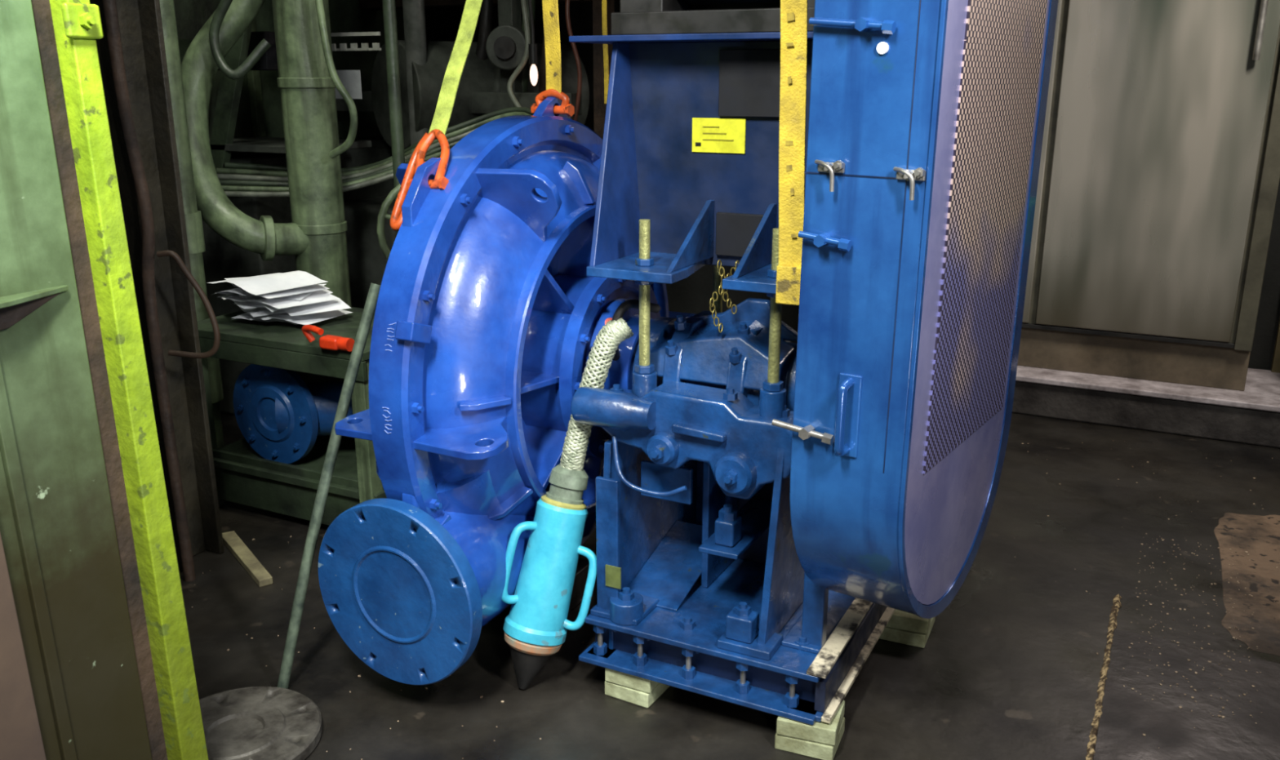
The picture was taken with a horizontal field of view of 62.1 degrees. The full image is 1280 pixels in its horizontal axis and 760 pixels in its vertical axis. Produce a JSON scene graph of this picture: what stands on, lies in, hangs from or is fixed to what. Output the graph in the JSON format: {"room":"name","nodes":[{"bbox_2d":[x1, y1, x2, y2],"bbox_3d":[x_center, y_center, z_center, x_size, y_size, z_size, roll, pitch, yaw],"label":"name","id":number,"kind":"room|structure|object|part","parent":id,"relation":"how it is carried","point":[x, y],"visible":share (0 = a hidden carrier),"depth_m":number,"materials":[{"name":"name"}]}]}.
{"room":"industrial workshop","nodes":[
{"label":"industrial workshop","id":0,"kind":"room"},
{"bbox_2d":[178,412,1279,759],"bbox_3d":[0.092,0.763,3.325,10.000,0.100,9.000,8,18,26],"label":"floor","id":1,"kind":"structure","parent":0,"point":[1008,670],"depth_m":3.09,"materials":[{"name":"black concrete"}]},
{"bbox_2d":[0,0,168,759],"bbox_3d":[-1.317,-0.405,1.484,0.176,3.200,1.141,8,18,26],"label":"panel","id":2,"kind":"object","parent":1,"relation":"on","point":[44,357],"depth_m":1.99,"materials":[{"name":"green paint"}]},
{"bbox_2d":[0,532,46,759],"bbox_3d":[-1.316,0.737,1.629,0.057,0.920,0.830,8,18,26],"label":"board","id":3,"kind":"object","parent":2,"relation":"attached to","point":[20,735],"visible":1,"depth_m":1.93,"materials":[{"name":"brown wood"}]},
{"bbox_2d":[0,292,61,330],"bbox_3d":[-1.173,-0.072,1.759,0.012,0.065,0.479,8,18,26],"label":"fin web","id":4,"kind":"object","parent":2,"relation":"attached to","point":[9,316],"visible":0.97,"depth_m":1.88},
{"bbox_2d":[0,284,68,308],"bbox_3d":[-1.140,-0.107,1.741,0.085,0.013,0.495,8,18,26],"label":"shelf fin","id":5,"kind":"object","parent":2,"relation":"attached to","point":[10,300],"visible":1,"depth_m":1.88,"materials":[{"name":"green paint"}]},
{"bbox_2d":[0,360,77,759],"bbox_3d":[-1.145,-0.478,1.736,0.015,3.200,0.025,6,17,26],"label":"ridge","id":6,"kind":"object","parent":2,"relation":"attached to","point":[9,451],"depth_m":1.96,"materials":[{"name":"green metal"}]},
{"bbox_2d":[78,12,96,29],"bbox_3d":[-1.060,-0.588,1.816,0.024,0.085,0.267,13,20,37],"label":"bolt","id":7,"kind":"object","parent":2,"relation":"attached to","point":[87,20],"visible":1,"depth_m":1.89,"materials":[{"name":"paint"}]},
{"bbox_3d":[-1.071,-0.532,1.928,0.048,3.199,0.152,-15,22,-43],"label":"edge groove","id":8,"kind":"part","parent":2,"relation":"part of","materials":[{"name":"metal"}]},
{"bbox_2d":[49,0,208,759],"bbox_3d":[-1.041,-0.539,1.950,0.196,3.201,0.067,8,18,26],"label":"post","id":9,"kind":"object","parent":1,"relation":"on","point":[78,58],"visible":0.75,"depth_m":2.08,"materials":[{"name":"metal"}]},
{"bbox_2d":[61,2,103,39],"bbox_3d":[-0.999,-0.643,1.906,0.017,0.060,0.070,8,18,26],"label":"tab","id":10,"kind":"object","parent":9,"relation":"attached to","point":[71,11],"visible":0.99,"depth_m":1.89,"materials":[{"name":"paint"}]},
{"bbox_2d":[89,0,182,570],"bbox_3d":[-1.600,-1.005,3.143,0.180,3.400,0.020,8,18,26],"label":"flange","id":11,"kind":"object","parent":1,"relation":"on","point":[129,201],"visible":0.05,"depth_m":3.25,"materials":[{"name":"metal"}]},
{"bbox_2d":[102,0,195,582],"bbox_3d":[-1.496,-0.787,3.108,0.066,3.001,0.047,8,18,26],"label":"post","id":12,"kind":"object","parent":1,"relation":"on","point":[109,6],"visible":1,"depth_m":3.23,"materials":[{"name":"metal"}]},
{"bbox_2d":[156,249,220,358],"bbox_3d":[-1.387,-0.229,3.266,0.171,0.345,0.049,1,16,2],"label":"pipe","id":13,"kind":"object","parent":12,"relation":"attached to","point":[175,255],"visible":1,"depth_m":3.27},
{"bbox_2d":[115,0,204,555],"bbox_3d":[-1.557,-1.022,3.203,0.020,3.400,0.130,8,18,26],"label":"post","id":14,"kind":"object","parent":1,"relation":"on","point":[128,12],"visible":0.51,"depth_m":3.42,"materials":[{"name":"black metal"}]},
{"bbox_2d":[137,0,224,554],"bbox_3d":[-1.532,-1.042,3.271,0.180,3.400,0.020,8,18,26],"label":"post","id":15,"kind":"object","parent":1,"relation":"on","point":[150,16],"visible":0.56,"depth_m":3.42,"materials":[{"name":"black metal"}]},
{"bbox_2d":[159,0,224,448],"bbox_3d":[-1.772,-1.155,3.664,0.220,3.400,0.644,3,16,11],"label":"post","id":16,"kind":"object","parent":1,"relation":"on","point":[193,222],"visible":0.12,"depth_m":3.98,"materials":[{"name":"metal"}]},
{"bbox_2d":[222,530,272,586],"bbox_3d":[-1.350,0.607,3.643,0.049,0.025,0.460,-11,19,-34],"label":"timber offcut","id":17,"kind":"object","parent":1,"relation":"on","point":[231,540],"visible":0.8,"depth_m":3.60,"materials":[{"name":"beige wood"}]},
{"bbox_2d":[199,686,322,759],"bbox_3d":[-1.004,0.885,2.645,0.410,0.040,0.410,8,18,26],"label":"round plate","id":18,"kind":"object","parent":1,"relation":"on","point":[252,722],"visible":0.79,"depth_m":2.67,"materials":[{"name":"grey metal"}]},
{"bbox_2d":[197,306,386,525],"bbox_3d":[-1.178,0.137,4.023,0.870,0.720,0.550,8,18,26],"label":"workbench","id":19,"kind":"object","parent":1,"relation":"on","point":[244,477],"visible":0.22,"depth_m":3.83,"materials":[{"name":"green paint"}]},
{"bbox_3d":[-1.645,0.158,4.002,0.060,0.690,0.060,8,18,26],"label":"leg","id":20,"kind":"part","parent":19,"relation":"part of","materials":[{"name":"green paint"}]},
{"bbox_2d":[206,271,352,324],"bbox_3d":[-1.344,-0.314,3.962,0.504,0.157,0.401,12,20,36],"label":"paper stack","id":21,"kind":"object","parent":19,"relation":"on","point":[295,297],"visible":1,"depth_m":3.87,"materials":[{"name":"white paper"}]},
{"bbox_3d":[-1.276,0.404,3.888,0.820,0.200,0.020,8,18,26],"label":"panel","id":22,"kind":"part","parent":19,"relation":"part of","materials":[{"name":"green metal"}]},
{"bbox_2d":[233,364,352,463],"bbox_3d":[-1.234,0.114,3.939,0.574,0.390,0.253,-1,16,-3],"label":"flange","id":23,"kind":"object","parent":19,"relation":"on","point":[281,415],"visible":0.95,"depth_m":3.89,"materials":[{"name":"blue paint"}]},
{"bbox_2d":[213,435,386,499],"bbox_3d":[-1.173,0.293,4.077,0.870,0.030,0.530,8,18,26],"label":"shelf","id":24,"kind":"object","parent":19,"relation":"attached to","point":[345,464],"depth_m":3.92,"materials":[{"name":"green metal"}]},
{"bbox_3d":[-1.058,-0.007,4.215,0.820,0.490,0.020,8,18,26],"label":"panel","id":25,"kind":"part","parent":19,"relation":"part of","materials":[{"name":"green metal"}]},
{"bbox_2d":[302,324,354,351],"bbox_3d":[-1.047,-0.142,3.546,0.211,0.074,0.051,8,18,26],"label":"shackle","id":26,"kind":"object","parent":19,"relation":"on","point":[329,342],"visible":0.98,"depth_m":3.52,"materials":[{"name":"paint"}]},
{"bbox_3d":[-0.971,-0.118,3.513,0.040,0.044,0.044,8,18,26],"label":"knob","id":27,"kind":"part","parent":26,"relation":"part of","materials":[{"name":"red paint"}]},
{"bbox_3d":[-0.933,0.258,3.653,0.060,0.690,0.060,8,18,26],"label":"leg","id":28,"kind":"part","parent":19,"relation":"part of","materials":[{"name":"green paint"}]},
{"bbox_2d":[181,0,404,306],"bbox_3d":[-1.397,-1.310,4.207,0.861,3.400,0.554,1,16,4],"label":"pipe","id":29,"kind":"object","parent":1,"relation":"on","point":[308,78],"visible":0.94,"depth_m":4.17,"materials":[{"name":"green metal"}]},
{"bbox_2d":[377,183,400,259],"bbox_3d":[-0.932,-0.628,4.293,0.398,0.428,0.518,-15,22,-42],"label":"handwheel","id":30,"kind":"object","parent":29,"relation":"attached to","point":[383,215],"visible":0.17,"depth_m":4.09,"materials":[{"name":"green paint"}]},
{"bbox_2d":[276,282,380,688],"bbox_3d":[-0.829,0.288,2.836,0.384,1.067,0.031,-13,21,-39],"label":"bar","id":31,"kind":"object","parent":1,"relation":"on","point":[371,303],"visible":0.91,"depth_m":2.81,"materials":[{"name":"green metal"}]},
{"bbox_2d":[173,0,620,414],"bbox_3d":[-0.497,-1.420,4.588,3.900,3.400,2.302,8,18,26],"label":"wall","id":32,"kind":"structure","parent":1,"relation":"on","point":[246,133],"depth_m":5.03,"materials":[{"name":"metal"}]},
{"bbox_3d":[-2.057,-1.855,5.289,0.400,1.350,2.300,8,18,26],"label":"panel","id":33,"kind":"part","parent":32,"relation":"part of","materials":[{"name":"metal"}]},
{"bbox_2d":[209,136,371,153],"bbox_3d":[-1.704,-1.076,4.859,0.800,0.030,0.500,8,18,26],"label":"shelf","id":34,"kind":"object","parent":32,"relation":"attached to","point":[238,144],"depth_m":4.66,"materials":[{"name":"green metal"}]},
{"bbox_2d":[330,31,381,50],"bbox_3d":[-1.258,-1.454,4.572,0.350,0.075,0.020,8,18,26],"label":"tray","id":35,"kind":"object","parent":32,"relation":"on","point":[343,46],"depth_m":4.55,"materials":[{"name":"metal"}]},
{"bbox_3d":[-1.049,-1.534,4.987,0.100,3.400,0.100,8,18,26],"label":"post","id":36,"kind":"part","parent":32,"relation":"part of","materials":[{"name":"metal"}]},
{"bbox_3d":[-0.615,-1.557,5.066,0.080,3.400,0.080,8,18,26],"label":"post","id":37,"kind":"part","parent":32,"relation":"part of","materials":[{"name":"black metal"}]},
{"bbox_2d":[527,0,537,85],"bbox_3d":[-0.300,-1.934,4.824,0.042,1.153,0.679,10,19,31],"label":"work lamp","id":38,"kind":"object","parent":32,"relation":"attached to","point":[533,48],"visible":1,"depth_m":4.67,"materials":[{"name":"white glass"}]},
{"bbox_3d":[-0.301,-2.019,4.801,0.031,0.977,0.677,10,19,32],"label":"lamp cord","id":39,"kind":"part","parent":38,"relation":"part of","materials":[{"name":"black rubber"}]},
{"bbox_2d":[528,44,537,64],"bbox_3d":[-0.470,-1.435,4.685,0.040,0.085,0.040,8,18,26],"label":"socket","id":40,"kind":"object","parent":38,"relation":"attached to","point":[533,48],"depth_m":4.67,"materials":[{"name":"black plastic"}]},
{"bbox_3d":[-0.470,-1.350,4.710,0.036,0.094,0.036,8,18,26],"label":"bulb","id":41,"kind":"part","parent":38,"relation":"part of","materials":[{"name":"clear glass"}]},
{"bbox_3d":[-0.175,-1.588,5.174,0.080,3.400,0.080,8,18,26],"label":"post","id":42,"kind":"part","parent":32,"relation":"part of","materials":[{"name":"black metal"}]},
{"bbox_2d":[601,0,608,103],"bbox_3d":[-0.131,-1.812,3.598,0.019,1.700,0.067,-8,18,-25],"label":"sling","id":43,"kind":"object","parent":32,"relation":"hanging from","point":[604,16],"visible":0.74,"depth_m":3.77,"materials":[{"name":"yellow fabric"}]},
{"bbox_2d":[604,667,670,707],"bbox_3d":[0.000,0.794,2.875,0.142,0.088,0.156,8,18,26],"label":"wood block","id":44,"kind":"object","parent":1,"relation":"on","point":[640,691],"visible":0.51,"depth_m":2.81,"materials":[{"name":"beige wood"}]},
{"bbox_2d":[191,440,1277,759],"bbox_3d":[0.638,0.740,3.201,4.930,0.015,2.475,-5,17,-18],"label":"debris","id":45,"kind":"object","parent":1,"relation":"on","point":[1208,613],"visible":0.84,"depth_m":3.19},
{"bbox_2d":[774,700,844,759],"bbox_3d":[0.425,0.859,2.650,0.148,0.088,0.143,6,17,20],"label":"wood block","id":46,"kind":"object","parent":1,"relation":"on","point":[821,740],"visible":0.75,"depth_m":2.59,"materials":[{"name":"beige wood"}]},
{"bbox_2d":[318,31,895,724],"bbox_3d":[0.058,-0.104,2.943,1.342,1.612,1.454,8,18,26],"label":"pump","id":47,"kind":"object","parent":46,"relation":"on","point":[500,283],"visible":0.84,"depth_m":2.71,"materials":[{"name":"blue paint"}]},
{"bbox_2d":[390,128,449,231],"bbox_3d":[-0.539,-0.510,2.715,0.172,0.248,0.164,8,18,26],"label":"shackle","id":48,"kind":"object","parent":47,"relation":"attached to","point":[440,181],"visible":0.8,"depth_m":2.72,"materials":[{"name":"orange paint"}]},
{"bbox_2d":[428,0,482,139],"bbox_3d":[-0.414,-1.130,2.870,0.046,0.911,0.565,7,18,24],"label":"sling","id":49,"kind":"object","parent":48,"relation":"attached to","point":[457,60],"visible":0.94,"depth_m":2.80,"materials":[{"name":"yellow fabric"}]},
{"bbox_3d":[-0.229,-0.068,3.140,0.580,1.380,1.380,8,18,26],"label":"volute casing","id":50,"kind":"part","parent":47,"relation":"part of","materials":[{"name":"blue paint"}]},
{"bbox_2d":[530,88,574,116],"bbox_3d":[-0.255,-0.807,3.094,0.135,0.076,0.030,10,19,31],"label":"shackle","id":51,"kind":"object","parent":47,"relation":"attached to","point":[566,108],"visible":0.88,"depth_m":3.07,"materials":[{"name":"orange paint"}]},
{"bbox_2d":[542,0,561,93],"bbox_3d":[-0.259,-1.625,2.873,0.096,1.660,0.020,15,22,42],"label":"sling","id":52,"kind":"object","parent":51,"relation":"attached to","point":[550,7],"visible":1,"depth_m":3.05,"materials":[{"name":"yellow fabric"}]},
{"bbox_2d":[502,317,633,688],"bbox_3d":[-0.189,0.335,2.836,0.401,0.988,0.188,-12,20,-35],"label":"connector","id":53,"kind":"object","parent":47,"relation":"attached to","point":[536,625],"visible":0.88,"depth_m":2.80,"materials":[{"name":"paint"}]},
{"bbox_3d":[-0.319,0.485,2.818,0.124,0.221,0.039,-10,19,-32],"label":"handle","id":54,"kind":"part","parent":53,"relation":"part of","materials":[{"name":"paint"}]},
{"bbox_3d":[-0.166,0.556,2.841,0.089,0.224,0.086,8,18,26],"label":"handle","id":55,"kind":"part","parent":53,"relation":"part of","materials":[{"name":"paint"}]},
{"bbox_2d":[586,252,706,284],"bbox_3d":[0.037,-0.291,2.719,0.235,0.024,0.290,8,18,26],"label":"shelf","id":56,"kind":"object","parent":47,"relation":"attached to","point":[617,265],"depth_m":2.64,"materials":[{"name":"blue metal"}]},
{"bbox_3d":[0.049,0.316,3.085,0.020,0.468,0.669,8,18,26],"label":"pedestal plate","id":57,"kind":"part","parent":47,"relation":"part of","materials":[{"name":"blue paint"}]},
{"bbox_3d":[0.071,0.274,2.854,0.150,0.100,0.015,8,18,26],"label":"cross plate","id":58,"kind":"part","parent":47,"relation":"part of","materials":[{"name":"blue paint"}]},
{"bbox_3d":[0.302,-0.891,2.792,0.775,0.015,0.610,8,18,26],"label":"bracket plate","id":59,"kind":"part","parent":47,"relation":"part of","materials":[{"name":"blue metal"}]},
{"bbox_3d":[0.154,0.146,2.718,0.545,0.250,0.120,8,18,26],"label":"saddle rail","id":60,"kind":"part","parent":47,"relation":"part of","materials":[{"name":"blue metal"}]},
{"bbox_3d":[0.214,0.267,3.293,0.080,0.448,0.020,8,18,26],"label":"pedestal post","id":61,"kind":"part","parent":47,"relation":"part of","materials":[{"name":"blue metal"}]},
{"bbox_2d":[610,0,814,35],"bbox_3d":[0.316,-1.194,2.704,0.710,0.615,0.580,8,18,26],"label":"motor","id":62,"kind":"object","parent":47,"relation":"on","point":[635,17],"visible":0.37,"depth_m":2.60,"materials":[{"name":"grey metal"}]},
{"bbox_3d":[0.293,-1.214,2.710,0.660,0.520,0.520,8,18,26],"label":"motor","id":63,"kind":"part","parent":62,"relation":"part of","materials":[{"name":"grey metal"}]},
{"bbox_3d":[0.317,0.585,3.026,0.645,0.017,0.780,8,18,26],"label":"plate","id":64,"kind":"part","parent":47,"relation":"part of","materials":[{"name":"blue paint"}]},
{"bbox_3d":[0.245,-0.566,2.699,0.635,0.560,0.020,8,18,26],"label":"bracket plate","id":65,"kind":"part","parent":47,"relation":"part of","materials":[{"name":"blue paint"}]},
{"bbox_3d":[0.213,-0.211,2.695,0.074,0.187,0.033,1,16,3],"label":"hoist chain","id":66,"kind":"part","parent":47,"relation":"part of","materials":[{"name":"gold metal"}]},
{"bbox_2d":[698,497,771,559],"bbox_3d":[0.287,0.403,2.920,0.110,0.015,0.380,8,18,26],"label":"shelf","id":67,"kind":"object","parent":47,"relation":"attached to","point":[755,514],"depth_m":2.88,"materials":[{"name":"blue metal"}]},
{"bbox_2d":[722,263,776,293],"bbox_3d":[0.351,-0.247,2.565,0.210,0.024,0.290,8,18,26],"label":"shelf","id":68,"kind":"object","parent":47,"relation":"attached to","point":[756,277],"depth_m":2.48,"materials":[{"name":"blue metal"}]},
{"bbox_3d":[0.460,0.346,2.873,0.035,0.528,0.674,8,18,26],"label":"pedestal plate","id":69,"kind":"part","parent":47,"relation":"part of","materials":[{"name":"blue paint"}]},
{"bbox_2d":[775,0,807,305],"bbox_3d":[0.310,-1.031,2.118,0.118,1.785,0.044,8,18,26],"label":"sling","id":70,"kind":"object","parent":47,"relation":"attached to","point":[793,13],"visible":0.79,"depth_m":2.25,"materials":[{"name":"yellow fabric"}]},
{"bbox_3d":[0.439,0.523,2.652,0.055,0.308,0.040,8,18,26],"label":"guard support plate","id":71,"kind":"part","parent":47,"relation":"part of","materials":[{"name":"blue paint"}]},
{"bbox_2d":[771,0,1058,618],"bbox_3d":[0.649,-0.606,2.391,0.301,2.397,0.892,11,19,32],"label":"guard","id":72,"kind":"object","parent":47,"relation":"attached to","point":[926,117],"visible":1,"depth_m":2.23,"materials":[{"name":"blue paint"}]},
{"bbox_3d":[0.350,0.109,2.289,0.141,0.026,0.014,11,19,32],"label":"tie rod","id":73,"kind":"part","parent":72,"relation":"part of","materials":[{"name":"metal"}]},
{"bbox_3d":[0.374,-0.285,2.159,0.112,0.026,0.014,11,19,32],"label":"tie rod","id":74,"kind":"part","parent":72,"relation":"part of","materials":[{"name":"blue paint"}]},
{"bbox_3d":[0.383,-0.426,2.130,0.056,0.020,0.008,11,19,32],"label":"latch plate","id":75,"kind":"part","parent":72,"relation":"part of","materials":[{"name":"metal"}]},
{"bbox_3d":[0.425,0.080,2.219,0.020,0.170,0.054,11,19,32],"label":"guard handle","id":76,"kind":"part","parent":72,"relation":"part of","materials":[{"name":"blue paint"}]},
{"bbox_3d":[0.403,-0.679,2.027,0.171,0.026,0.014,11,19,32],"label":"tie rod","id":77,"kind":"part","parent":72,"relation":"part of","materials":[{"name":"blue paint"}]},
{"bbox_3d":[0.438,0.075,2.238,0.050,0.180,0.006,11,19,32],"label":"handle plate","id":78,"kind":"part","parent":72,"relation":"part of","materials":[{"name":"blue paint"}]},
{"bbox_3d":[0.520,-0.394,2.045,0.056,0.020,0.008,11,19,32],"label":"latch plate","id":79,"kind":"part","parent":72,"relation":"part of","materials":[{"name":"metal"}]},
{"bbox_3d":[0.790,-0.644,2.320,0.004,1.640,0.610,11,19,32],"label":"perforated panel","id":80,"kind":"part","parent":72,"relation":"part of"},
{"bbox_2d":[879,608,935,648],"bbox_3d":[0.791,0.706,3.183,0.159,0.088,0.184,7,17,22],"label":"wood block","id":81,"kind":"object","parent":1,"relation":"on","point":[903,627],"visible":0.38,"depth_m":3.10,"materials":[{"name":"beige wood"}]},
{"bbox_2d":[1012,0,1279,448],"bbox_3d":[2.209,-1.130,5.029,1.830,2.600,0.670,8,18,26],"label":"door","id":82,"kind":"structure","parent":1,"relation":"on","point":[1159,175],"depth_m":4.84,"materials":[{"name":"metal"}]},
{"bbox_3d":[1.633,-1.343,5.065,0.620,2.130,0.025,8,18,26],"label":"door","id":83,"kind":"part","parent":82,"relation":"part of","materials":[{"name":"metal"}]},
{"bbox_3d":[2.171,-0.200,5.414,1.600,0.200,0.460,8,18,26],"label":"kick panel","id":84,"kind":"part","parent":82,"relation":"part of","materials":[{"name":"metal"}]},
{"bbox_3d":[2.311,-1.248,4.733,0.840,2.130,0.025,8,18,26],"label":"door","id":85,"kind":"part","parent":82,"relation":"part of","materials":[{"name":"metal"}]},
{"bbox_3d":[2.733,-1.193,4.522,0.070,2.200,0.030,8,18,26],"label":"edge trim","id":86,"kind":"part","parent":82,"relation":"part of","materials":[{"name":"grey metal"}]},
{"bbox_3d":[2.603,-1.516,4.452,0.028,0.340,0.028,8,18,26],"label":"door handle","id":87,"kind":"part","parent":82,"relation":"part of","materials":[{"name":"metal"}]},
{"bbox_2d":[1085,594,1279,759],"bbox_3d":[1.352,0.991,2.325,0.727,0.014,2.120,8,18,26],"label":"floor section","id":88,"kind":"object","parent":1,"relation":"on","point":[1121,718],"visible":1,"depth_m":2.79,"materials":[{"name":"concrete"}]},
{"bbox_2d":[1213,512,1279,655],"bbox_3d":[2.497,0.701,3.348,1.222,0.006,1.219,8,18,26],"label":"concrete patch","id":89,"kind":"object","parent":1,"relation":"on","point":[1258,535],"visible":1,"depth_m":3.52,"materials":[{"name":"concrete"}]},
{"bbox_2d":[1271,317,1279,373],"bbox_3d":[3.933,-1.180,4.479,1.850,3.000,0.060,8,18,26],"label":"board","id":90,"kind":"object","parent":1,"relation":"on","point":[1275,367],"visible":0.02,"depth_m":5.19,"materials":[{"name":"wood"}]},
{"bbox_2d":[368,1,1279,370],"bbox_3d":[1.591,-2.114,5.558,10.000,4.200,0.100,8,18,26],"label":"wall","id":91,"kind":"structure","parent":0,"point":[692,294],"depth_m":6.53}
]}

